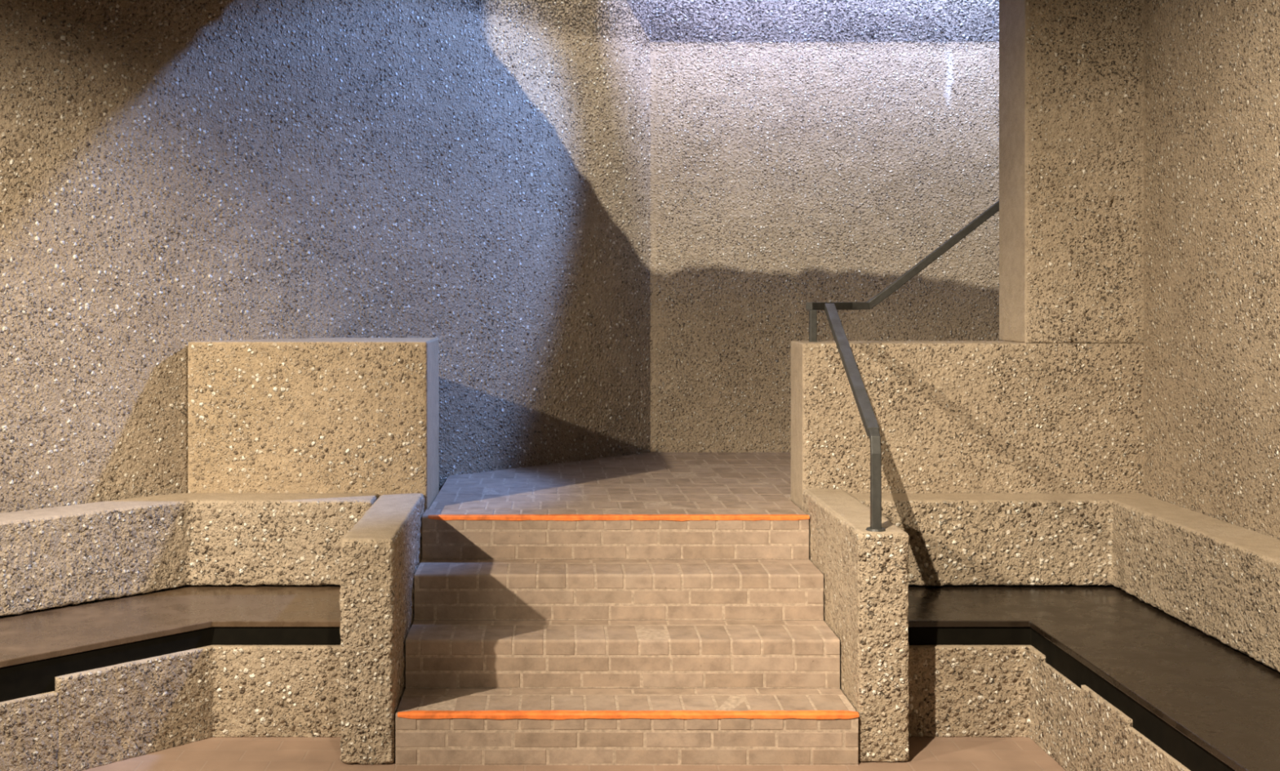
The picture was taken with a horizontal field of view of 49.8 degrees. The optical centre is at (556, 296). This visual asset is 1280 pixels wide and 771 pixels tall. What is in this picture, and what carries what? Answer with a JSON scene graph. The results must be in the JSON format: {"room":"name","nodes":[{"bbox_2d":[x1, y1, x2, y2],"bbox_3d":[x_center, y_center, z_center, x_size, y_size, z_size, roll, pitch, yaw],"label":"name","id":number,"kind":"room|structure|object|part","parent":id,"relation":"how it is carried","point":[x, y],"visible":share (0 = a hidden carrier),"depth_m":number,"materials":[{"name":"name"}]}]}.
{"room":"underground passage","nodes":[
{"label":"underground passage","id":0,"kind":"room"},
{"bbox_2d":[0,0,653,512],"bbox_3d":[-1.818,-0.730,5.481,6.597,4.606,0.529,0,0,-44],"label":"wall","id":1,"kind":"structure","parent":0,"point":[473,176],"depth_m":6.20,"materials":[{"name":"concrete"}]},
{"bbox_2d":[82,735,1066,770],"bbox_3d":[-0.900,1.620,3.450,7.200,0.100,5.700,0,0,0],"label":"floor","id":2,"kind":"structure","parent":0,"point":[962,753],"depth_m":4.62,"materials":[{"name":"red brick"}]},
{"bbox_2d":[0,493,377,770],"bbox_3d":[-2.026,1.193,4.610,3.352,0.762,1.144,0,0,-38],"label":"bench","id":3,"kind":"object","parent":2,"relation":"on","point":[128,629],"visible":0.94,"depth_m":4.92,"materials":[{"name":"concrete"}]},
{"bbox_3d":[-2.003,1.171,4.529,3.225,0.022,0.954,0,0,-38],"label":"seat","id":4,"kind":"part","parent":3,"relation":"part of","materials":[{"name":"brown wood"}]},
{"bbox_3d":[-2.119,0.985,4.899,3.160,0.345,0.662,0,0,-35],"label":"backrest","id":5,"kind":"part","parent":3,"relation":"part of","materials":[{"name":"concrete"}]},
{"bbox_2d":[187,337,439,584],"bbox_3d":[-1.034,0.880,5.970,0.996,1.384,0.564,0,0,0],"label":"parapet","id":6,"kind":"object","parent":2,"relation":"on","point":[325,415],"visible":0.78,"depth_m":5.69,"materials":[{"name":"concrete"}]},
{"bbox_2d":[339,493,425,764],"bbox_3d":[-0.637,1.194,5.141,0.194,0.763,1.094,0,0,0],"label":"wall","id":7,"kind":"structure","parent":2,"relation":"on","point":[381,554],"depth_m":4.60,"materials":[{"name":"concrete"}]},
{"bbox_2d":[395,452,858,764],"bbox_3d":[1.180,1.224,6.171,3.442,0.692,3.148,0,0,0],"label":"staircase","id":8,"kind":"structure","parent":2,"relation":"on","point":[648,608],"depth_m":5.13,"materials":[{"name":"brown brick"}]},
{"bbox_2d":[803,488,909,762],"bbox_3d":[1.102,1.185,5.152,0.180,0.781,1.073,0,0,0],"label":"wall","id":9,"kind":"structure","parent":2,"relation":"on","point":[866,588],"depth_m":4.62,"materials":[{"name":"concrete"}]},
{"bbox_2d":[848,493,1279,770],"bbox_3d":[1.812,1.193,4.142,1.239,0.762,3.094,0,0,0],"label":"bench","id":10,"kind":"object","parent":2,"relation":"on","point":[1169,660],"visible":0.94,"depth_m":4.89,"materials":[{"name":"concrete"}]},
{"bbox_3d":[1.811,0.985,4.142,1.237,0.345,3.092,0,0,0],"label":"backrest","id":11,"kind":"part","parent":10,"relation":"part of","materials":[{"name":"concrete"}]},
{"bbox_3d":[1.734,1.171,4.065,1.073,0.022,2.930,0,0,0],"label":"seat","id":12,"kind":"part","parent":10,"relation":"part of","materials":[{"name":"brown wood"}]},
{"bbox_2d":[649,0,999,452],"bbox_3d":[2.339,-0.730,7.738,4.130,4.607,0.535,0,0,0],"label":"wall","id":13,"kind":"structure","parent":0,"point":[802,152],"depth_m":7.75,"materials":[{"name":"concrete"}]},
{"bbox_2d":[791,0,1143,584],"bbox_3d":[1.736,-0.731,5.860,1.436,4.606,0.350,0,0,0],"label":"wall","id":14,"kind":"structure","parent":0,"point":[1055,404],"depth_m":5.69,"materials":[{"name":"concrete"}]},
{"bbox_2d":[805,200,999,531],"bbox_3d":[1.532,-0.052,5.709,2.160,1.699,0.917,0,0,-45],"label":"handrail","id":15,"kind":"object","parent":14,"relation":"on","point":[868,419],"visible":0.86,"depth_m":5.49,"materials":[{"name":"black metal"}]},
{"bbox_3d":[1.093,0.129,5.860,0.030,0.142,0.030,0,0,0],"label":"post","id":16,"kind":"part","parent":15,"relation":"part of","materials":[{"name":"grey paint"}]},
{"bbox_3d":[1.127,0.256,5.294,0.042,0.452,1.163,0,0,4],"label":"sloping rail","id":17,"kind":"part","parent":15,"relation":"part of","materials":[{"name":"black metal"}]},
{"bbox_3d":[1.086,0.625,4.695,0.035,0.345,0.077,0,0,3],"label":"post","id":18,"kind":"part","parent":15,"relation":"part of","materials":[{"name":"black metal"}]},
{"bbox_3d":[1.085,0.792,4.672,0.068,0.008,0.068,0,0,0],"label":"plate","id":19,"kind":"part","parent":15,"relation":"part of","materials":[{"name":"grey paint"}]},
{"bbox_3d":[1.819,-0.421,6.108,1.570,0.962,0.249,0,0,-10],"label":"stair rail","id":20,"kind":"part","parent":15,"relation":"part of","materials":[{"name":"black metal"}]},
{"bbox_2d":[1142,0,1279,539],"bbox_3d":[2.565,-0.730,3.454,0.276,4.605,4.513,0,0,0],"label":"wall","id":21,"kind":"structure","parent":0,"point":[1211,155],"depth_m":5.09,"materials":[{"name":"concrete"}]}
]}

